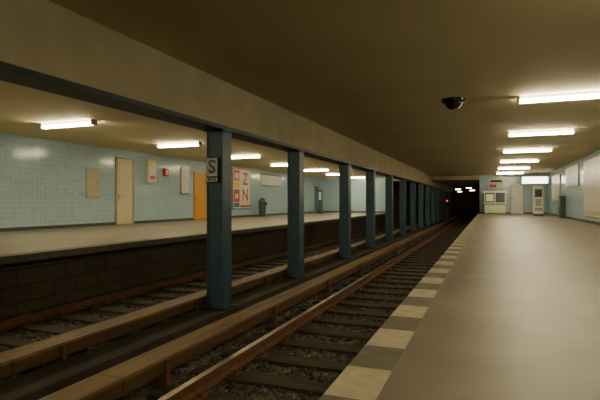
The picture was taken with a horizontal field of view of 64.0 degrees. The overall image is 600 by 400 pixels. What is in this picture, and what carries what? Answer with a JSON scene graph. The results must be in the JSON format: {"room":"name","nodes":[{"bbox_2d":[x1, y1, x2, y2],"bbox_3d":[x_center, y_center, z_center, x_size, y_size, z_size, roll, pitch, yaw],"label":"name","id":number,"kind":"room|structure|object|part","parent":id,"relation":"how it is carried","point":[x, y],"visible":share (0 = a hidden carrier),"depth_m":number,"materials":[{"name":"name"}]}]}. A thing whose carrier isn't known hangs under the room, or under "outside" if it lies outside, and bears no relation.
{"room":"metro station","nodes":[
{"label":"metro station","id":0,"kind":"room"},
{"bbox_2d":[0,133,320,227],"bbox_3d":[-6.592,0.170,19.228,0.300,4.120,45.600,0,0,21],"label":"wall","id":1,"kind":"structure","parent":0,"point":[43,182],"depth_m":16.61,"materials":[{"name":"blue tile"}]},
{"bbox_2d":[86,167,99,197],"bbox_3d":[-7.298,-0.599,16.941,0.055,1.060,0.600,0,0,21],"label":"access panel","id":2,"kind":"object","parent":1,"relation":"attached to","point":[92,174],"visible":1,"depth_m":16.91,"materials":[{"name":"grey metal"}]},
{"bbox_2d":[115,157,133,224],"bbox_3d":[-6.696,-0.348,18.412,0.102,2.550,0.980,0,0,21],"label":"door","id":3,"kind":"structure","parent":1,"relation":"in","point":[124,167],"depth_m":18.38,"materials":[{"name":"beige paint"}]},
{"bbox_2d":[145,159,155,182],"bbox_3d":[-6.135,-1.173,19.752,0.172,0.950,0.500,0,0,21],"label":"sign box","id":4,"kind":"object","parent":1,"relation":"attached to","point":[150,165],"visible":1,"depth_m":19.60,"materials":[{"name":"beige paint"}]},
{"bbox_2d":[0,211,315,231],"bbox_3d":[-6.443,0.880,19.166,0.020,0.100,45.000,0,0,21],"label":"baseboard","id":5,"kind":"structure","parent":1,"relation":"attached to","point":[181,219],"depth_m":16.98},
{"bbox_2d":[163,168,168,176],"bbox_3d":[-5.783,-1.189,20.715,0.125,0.350,0.250,0,0,21],"label":"fire alarm box","id":6,"kind":"object","parent":1,"relation":"attached to","point":[165,170],"visible":1,"depth_m":20.65,"materials":[{"name":"red metal"}]},
{"bbox_2d":[180,167,189,193],"bbox_3d":[-5.285,-0.888,22.077,0.058,1.260,0.650,0,0,21],"label":"notice board","id":7,"kind":"object","parent":1,"relation":"attached to","point":[184,171],"visible":1,"depth_m":22.03,"materials":[{"name":"grey metal"}]},
{"bbox_2d":[194,172,205,219],"bbox_3d":[-4.814,-0.188,23.216,0.102,2.270,1.020,0,0,21],"label":"door","id":8,"kind":"structure","parent":1,"relation":"in","point":[199,178],"depth_m":23.17,"materials":[{"name":"orange paint"}]},
{"bbox_2d":[232,167,250,208],"bbox_3d":[-3.299,-0.632,27.124,0.074,2.290,2.100,0,0,21],"label":"advertising poster","id":9,"kind":"object","parent":1,"relation":"attached to","point":[241,178],"visible":0.99,"depth_m":27.05,"materials":[{"name":"multicoloured paper"}]},
{"bbox_2d":[261,174,280,186],"bbox_3d":[-1.849,-1.246,30.854,0.056,0.750,2.900,0,0,21],"label":"board","id":10,"kind":"object","parent":1,"relation":"attached to","point":[266,179],"visible":1,"depth_m":30.70,"materials":[{"name":"white metal"}]},
{"bbox_2d":[314,186,318,212],"bbox_3d":[1.345,-0.073,38.942,0.102,2.170,1.040,0,0,21],"label":"door","id":11,"kind":"structure","parent":1,"relation":"in","point":[316,188],"depth_m":38.95,"materials":[{"name":"blue metal"}]},
{"bbox_2d":[0,212,384,317],"bbox_3d":[-3.668,1.575,18.077,5.980,1.300,45.000,0,0,21],"label":"platform","id":12,"kind":"object","parent":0,"point":[40,268],"visible":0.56,"depth_m":10.88,"materials":[{"name":"concrete"}]},
{"bbox_2d":[258,198,266,215],"bbox_3d":[-2.234,0.430,28.689,0.487,1.080,0.474,0,0,21],"label":"litter bin","id":13,"kind":"object","parent":12,"relation":"on","point":[262,202],"visible":0.91,"depth_m":28.51,"materials":[{"name":"black plastic"}]},
{"bbox_2d":[317,190,323,213],"bbox_3d":[1.509,0.122,35.386,0.400,1.750,0.300,0,0,21],"label":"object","id":14,"kind":"structure","parent":12,"relation":"on","point":[320,192],"depth_m":35.30,"materials":[{"name":"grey metal"}]},
{"bbox_2d":[0,219,456,399],"bbox_3d":[6.458,1.980,26.997,7.010,0.067,69.000,0,0,21],"label":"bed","id":15,"kind":"object","parent":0,"point":[180,375],"visible":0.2,"depth_m":6.55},
{"bbox_2d":[0,216,435,379],"bbox_3d":[4.773,1.870,27.657,2.590,0.390,69.000,0,0,21],"label":"railway track","id":16,"kind":"object","parent":15,"relation":"on","point":[30,355],"visible":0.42,"depth_m":7.57,"materials":[{"name":"brown metal"}]},
{"bbox_3d":[3.958,1.887,27.976,0.140,0.140,69.000,0,0,21],"label":"rail","id":17,"kind":"part","parent":16,"relation":"part of","materials":[{"name":"brown metal"}]},
{"bbox_2d":[0,216,453,399],"bbox_3d":[6.155,1.963,27.115,0.480,0.200,69.000,0,0,21],"label":"kerb","id":18,"kind":"object","parent":15,"relation":"on","point":[37,384],"visible":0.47,"depth_m":5.98,"materials":[{"name":"concrete"}]},
{"bbox_2d":[202,129,235,310],"bbox_3d":[-1.343,0.318,7.978,0.400,2.930,0.400,0,0,21],"label":"steel column","id":19,"kind":"structure","parent":18,"relation":"on","point":[219,141],"depth_m":7.86,"materials":[{"name":"teal metal"}]},
{"bbox_2d":[206,157,218,182],"bbox_3d":[-1.426,-0.492,7.830,0.225,0.410,0.052,0,0,21],"label":"sign","id":20,"kind":"object","parent":19,"relation":"attached to","point":[212,163],"visible":1,"depth_m":7.81,"materials":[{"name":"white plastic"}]},
{"bbox_2d":[285,150,306,278],"bbox_3d":[-0.095,0.332,11.162,0.400,2.930,0.400,0,0,21],"label":"steel column","id":21,"kind":"structure","parent":18,"relation":"on","point":[295,264],"depth_m":11.04,"materials":[{"name":"teal metal"}]},
{"bbox_2d":[337,164,352,258],"bbox_3d":[1.415,0.348,15.017,0.400,2.930,0.400,0,0,21],"label":"steel column","id":22,"kind":"structure","parent":18,"relation":"on","point":[344,169],"depth_m":14.90,"materials":[{"name":"teal metal"}]},
{"bbox_2d":[364,171,376,248],"bbox_3d":[2.691,0.361,18.276,0.400,2.930,0.400,0,0,21],"label":"steel column","id":23,"kind":"structure","parent":18,"relation":"on","point":[370,175],"depth_m":18.15,"materials":[{"name":"teal metal"}]},
{"bbox_2d":[384,176,393,240],"bbox_3d":[4.040,0.376,21.721,0.400,2.930,0.400,0,0,21],"label":"steel column","id":24,"kind":"structure","parent":18,"relation":"on","point":[388,179],"depth_m":21.60,"materials":[{"name":"teal metal"}]},
{"bbox_2d":[398,179,406,235],"bbox_3d":[5.390,0.390,25.166,0.400,2.930,0.400,0,0,21],"label":"steel column","id":25,"kind":"structure","parent":18,"relation":"on","point":[402,182],"depth_m":25.05,"materials":[{"name":"teal metal"}]},
{"bbox_2d":[410,182,416,231],"bbox_3d":[6.739,0.404,28.611,0.400,2.930,0.400,0,0,21],"label":"steel column","id":26,"kind":"structure","parent":18,"relation":"on","point":[412,184],"depth_m":28.50,"materials":[{"name":"teal metal"}]},
{"bbox_2d":[418,184,423,227],"bbox_3d":[8.088,0.419,32.057,0.400,2.930,0.400,0,0,21],"label":"steel column","id":27,"kind":"structure","parent":18,"relation":"on","point":[421,186],"depth_m":31.94,"materials":[{"name":"teal metal"}]},
{"bbox_2d":[425,186,430,225],"bbox_3d":[9.438,0.433,35.502,0.400,2.930,0.400,0,0,21],"label":"steel column","id":28,"kind":"structure","parent":18,"relation":"on","point":[427,188],"depth_m":35.37,"materials":[{"name":"teal metal"}]},
{"bbox_2d":[430,187,435,223],"bbox_3d":[10.787,0.447,38.947,0.400,2.930,0.400,0,0,21],"label":"steel column","id":29,"kind":"structure","parent":18,"relation":"on","point":[432,188],"depth_m":38.81,"materials":[{"name":"teal metal"}]},
{"bbox_2d":[435,189,439,221],"bbox_3d":[12.136,0.462,42.392,0.400,2.930,0.400,0,0,21],"label":"steel column","id":30,"kind":"structure","parent":18,"relation":"on","point":[436,190],"depth_m":42.26,"materials":[{"name":"teal metal"}]},
{"bbox_2d":[439,190,442,219],"bbox_3d":[13.486,0.476,45.837,0.400,2.930,0.400,0,0,21],"label":"steel column","id":31,"kind":"structure","parent":18,"relation":"on","point":[440,191],"depth_m":45.72,"materials":[{"name":"teal metal"}]},
{"bbox_2d":[443,190,445,218],"bbox_3d":[14.835,0.490,49.282,0.400,2.930,0.400,0,0,21],"label":"steel column","id":32,"kind":"structure","parent":18,"relation":"on","point":[444,191],"depth_m":49.16,"materials":[{"name":"blue metal"}]},
{"bbox_2d":[446,191,448,217],"bbox_3d":[16.185,0.505,52.727,0.400,2.930,0.400,0,0,21],"label":"steel column","id":33,"kind":"structure","parent":18,"relation":"on","point":[447,192],"depth_m":52.59,"materials":[{"name":"metal"}]},
{"bbox_2d":[449,192,451,216],"bbox_3d":[17.534,0.519,56.173,0.400,2.930,0.400,0,0,21],"label":"steel column","id":34,"kind":"structure","parent":18,"relation":"on","point":[449,192],"depth_m":56.05,"materials":[{"name":"metal"}]},
{"bbox_2d":[38,215,474,399],"bbox_3d":[8.115,1.865,26.348,2.590,0.390,69.000,0,0,21],"label":"railway track","id":35,"kind":"object","parent":15,"relation":"on","point":[149,367],"visible":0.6,"depth_m":6.11,"materials":[{"name":"brown metal"}]},
{"bbox_2d":[445,199,448,219],"bbox_3d":[12.920,0.971,42.169,0.260,2.190,0.200,0,0,21],"label":"signal","id":36,"kind":"object","parent":15,"relation":"on","point":[446,200],"visible":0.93,"depth_m":42.15,"materials":[{"name":"grey metal"}]},
{"bbox_2d":[0,0,599,185],"bbox_3d":[5.738,-2.007,27.134,17.500,0.300,69.300,0,0,21],"label":"ceiling","id":37,"kind":"structure","parent":0,"point":[376,74],"depth_m":7.48,"materials":[{"name":"paint"}]},
{"bbox_2d":[40,119,97,129],"bbox_3d":[-5.693,-1.856,11.796,1.670,0.130,0.180,0,0,21],"label":"fluorescent ceiling light","id":38,"kind":"object","parent":37,"relation":"attached to","point":[46,126],"visible":1,"depth_m":11.74,"materials":[{"name":"white plastic"}]},
{"bbox_2d":[157,142,201,147],"bbox_3d":[-4.034,-1.838,16.032,1.670,0.130,0.180,0,0,21],"label":"fluorescent ceiling light","id":39,"kind":"object","parent":37,"relation":"attached to","point":[186,143],"visible":1,"depth_m":16.00,"materials":[{"name":"white plastic"}]},
{"bbox_2d":[0,0,452,191],"bbox_3d":[6.125,-1.462,27.141,0.415,0.790,69.000,0,0,21],"label":"ceiling beam","id":40,"kind":"structure","parent":37,"relation":"attached to","point":[46,46],"depth_m":6.01,"materials":[{"name":"paint"}]},
{"bbox_2d":[232,154,262,158],"bbox_3d":[-2.374,-1.821,20.269,1.670,0.130,0.180,0,0,21],"label":"fluorescent ceiling light","id":41,"kind":"object","parent":37,"relation":"attached to","point":[260,155],"visible":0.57,"depth_m":20.14,"materials":[{"name":"white plastic"}]},
{"bbox_2d":[270,163,287,166],"bbox_3d":[-0.715,-1.803,24.506,1.670,0.130,0.180,0,0,21],"label":"fluorescent ceiling light","id":42,"kind":"object","parent":37,"relation":"attached to","point":[281,164],"visible":0.61,"depth_m":24.58,"materials":[{"name":"white plastic"}]},
{"bbox_2d":[304,169,329,170],"bbox_3d":[0.944,-1.785,28.742,1.670,0.130,0.180,0,0,21],"label":"fluorescent ceiling light","id":43,"kind":"object","parent":37,"relation":"attached to","point":[304,169],"visible":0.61,"depth_m":28.65,"materials":[{"name":"white plastic"}]},
{"bbox_2d":[441,97,465,109],"bbox_3d":[2.938,-1.831,9.210,0.450,0.201,0.450,0,0,21],"label":"dome camera","id":44,"kind":"object","parent":37,"relation":"attached to","point":[452,103],"visible":1,"depth_m":9.09,"materials":[{"name":"black plastic"}]},
{"bbox_2d":[489,179,503,187],"bbox_3d":[12.872,-1.304,31.500,0.900,1.070,0.160,0,0,21],"label":"direction sign","id":45,"kind":"object","parent":37,"relation":"hanging from","point":[493,183],"visible":0.93,"depth_m":31.43,"materials":[{"name":"white metal"}]},
{"bbox_2d":[496,172,523,173],"bbox_3d":[13.784,-1.774,31.500,1.670,0.130,0.180,0,0,21],"label":"fluorescent ceiling light","id":46,"kind":"object","parent":37,"relation":"attached to","point":[496,172],"visible":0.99,"depth_m":31.45,"materials":[{"name":"white plastic"}]},
{"bbox_2d":[498,166,529,168],"bbox_3d":[11.997,-1.793,26.937,1.670,0.130,0.180,0,0,21],"label":"fluorescent ceiling light","id":47,"kind":"object","parent":37,"relation":"attached to","point":[528,166],"visible":0.99,"depth_m":26.87,"materials":[{"name":"white plastic"}]},
{"bbox_2d":[500,159,538,162],"bbox_3d":[10.210,-1.812,22.375,1.670,0.130,0.180,0,0,21],"label":"fluorescent ceiling light","id":48,"kind":"object","parent":37,"relation":"attached to","point":[525,160],"visible":1,"depth_m":22.33,"materials":[{"name":"white plastic"}]},
{"bbox_2d":[503,148,552,152],"bbox_3d":[8.423,-1.831,17.812,1.670,0.130,0.180,0,0,21],"label":"fluorescent ceiling light","id":49,"kind":"object","parent":37,"relation":"attached to","point":[535,149],"visible":1,"depth_m":17.73,"materials":[{"name":"white plastic"}]},
{"bbox_2d":[521,173,547,183],"bbox_3d":[15.608,-1.452,31.906,1.600,0.770,0.210,0,0,21],"label":"exit sign","id":50,"kind":"object","parent":37,"relation":"hanging from","point":[528,179],"visible":1,"depth_m":31.81,"materials":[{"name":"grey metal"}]},
{"bbox_2d":[507,129,574,136],"bbox_3d":[6.636,-1.850,13.250,1.670,0.130,0.180,0,0,21],"label":"fluorescent ceiling light","id":51,"kind":"object","parent":37,"relation":"attached to","point":[561,131],"visible":1,"depth_m":13.19,"materials":[{"name":"white plastic"}]},
{"bbox_2d":[517,90,599,104],"bbox_3d":[4.849,-1.869,8.687,1.670,0.130,0.180,0,0,21],"label":"fluorescent ceiling light","id":52,"kind":"object","parent":37,"relation":"attached to","point":[586,94],"visible":1,"depth_m":8.70,"materials":[{"name":"white plastic"}]},
{"bbox_2d":[321,177,384,210],"bbox_3d":[4.546,0.253,39.191,5.880,4.120,0.300,0,0,21],"label":"wall","id":53,"kind":"structure","parent":0,"point":[330,186],"depth_m":39.05,"materials":[{"name":"blue tile"}]},
{"bbox_2d":[323,211,384,212],"bbox_3d":[4.497,0.963,39.035,5.860,0.100,0.020,0,0,21],"label":"trim","id":54,"kind":"structure","parent":53,"relation":"attached to","point":[323,211],"depth_m":38.82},
{"bbox_2d":[393,181,424,223],"bbox_3d":[11.296,0.296,49.434,0.300,4.120,23.700,0,0,21],"label":"wall","id":55,"kind":"structure","parent":0,"point":[395,183],"depth_m":46.55,"materials":[{"name":"concrete"}]},
{"bbox_2d":[393,175,479,180],"bbox_3d":[10.365,-1.656,37.027,6.540,0.320,0.500,0,0,21],"label":"lintel","id":56,"kind":"object","parent":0,"point":[477,177],"visible":0.5,"depth_m":36.27,"materials":[{"name":"paint"}]},
{"bbox_2d":[430,186,479,216],"bbox_3d":[19.090,0.187,59.270,7.640,4.420,0.300,0,0,21],"label":"wall","id":57,"kind":"structure","parent":0,"point":[466,203],"depth_m":58.67,"materials":[{"name":"concrete"}]},
{"bbox_2d":[319,213,599,399],"bbox_3d":[7.152,1.558,13.839,4.580,1.300,45.000,0,0,21],"label":"floor","id":58,"kind":"structure","parent":0,"point":[510,310],"depth_m":3.30,"materials":[{"name":"concrete"}]},
{"bbox_2d":[483,191,506,213],"bbox_3d":[13.840,0.192,34.101,1.500,1.600,1.700,0,0,21],"label":"cabin","id":59,"kind":"object","parent":58,"relation":"on","point":[494,201],"visible":0.98,"depth_m":33.36,"materials":[{"name":"beige paint"}]},
{"bbox_2d":[533,186,542,215],"bbox_3d":[14.928,0.050,30.093,0.550,1.850,0.570,0,0,21],"label":"ticket machine","id":60,"kind":"object","parent":58,"relation":"on","point":[537,190],"visible":1,"depth_m":29.85,"materials":[{"name":"white metal"}]},
{"bbox_2d":[558,196,565,217],"bbox_3d":[14.314,0.359,26.235,0.280,1.200,0.740,0,0,21],"label":"trash can","id":61,"kind":"object","parent":58,"relation":"on","point":[562,199],"visible":0.98,"depth_m":25.92,"materials":[{"name":"grey metal"}]},
{"bbox_2d":[480,174,546,212],"bbox_3d":[15.459,0.235,34.916,4.480,4.120,0.300,0,0,21],"label":"wall","id":62,"kind":"structure","parent":0,"point":[509,180],"depth_m":34.80,"materials":[{"name":"blue tile"}]},
{"bbox_2d":[480,212,546,213],"bbox_3d":[15.391,0.945,34.768,4.460,0.100,0.020,0,0,21],"label":"trim","id":63,"kind":"structure","parent":62,"relation":"attached to","point":[480,212],"depth_m":34.42,"materials":[{"name":"grey"}]},
{"bbox_2d":[510,185,523,213],"bbox_3d":[15.658,-0.056,34.630,0.900,2.100,0.090,0,0,21],"label":"wall door","id":64,"kind":"structure","parent":62,"relation":"in","point":[516,191],"depth_m":34.62,"materials":[{"name":"grey metal"}]},
{"bbox_2d":[547,150,599,221],"bbox_3d":[9.424,0.144,12.955,0.300,4.120,45.600,0,0,21],"label":"wall","id":65,"kind":"structure","parent":0,"point":[574,196],"depth_m":23.79,"materials":[{"name":"blue tile"}]},
{"bbox_2d":[552,173,560,200],"bbox_3d":[15.656,-0.728,29.366,0.060,1.600,3.700,0,0,21],"label":"sign","id":66,"kind":"object","parent":65,"relation":"attached to","point":[556,179],"depth_m":28.92,"materials":[{"name":"grey metal"}]},
{"bbox_2d":[565,163,578,187],"bbox_3d":[13.487,-1.151,23.827,0.060,1.040,3.800,0,0,21],"label":"board","id":67,"kind":"object","parent":65,"relation":"attached to","point":[571,173],"visible":1,"depth_m":23.44,"materials":[{"name":"grey metal"}]},
{"bbox_2d":[547,213,599,224],"bbox_3d":[9.275,0.854,13.010,0.020,0.100,45.000,0,0,21],"label":"baseboard","id":68,"kind":"structure","parent":65,"relation":"attached to","point":[574,218],"depth_m":21.87,"materials":[{"name":"grey"}]},
{"bbox_2d":[584,155,599,218],"bbox_3d":[11.554,-0.481,18.889,0.060,2.380,4.000,0,0,21],"label":"billboard","id":69,"kind":"object","parent":65,"relation":"attached to","point":[591,166],"visible":1,"depth_m":18.96,"materials":[{"name":"grey metal"}]}
]}

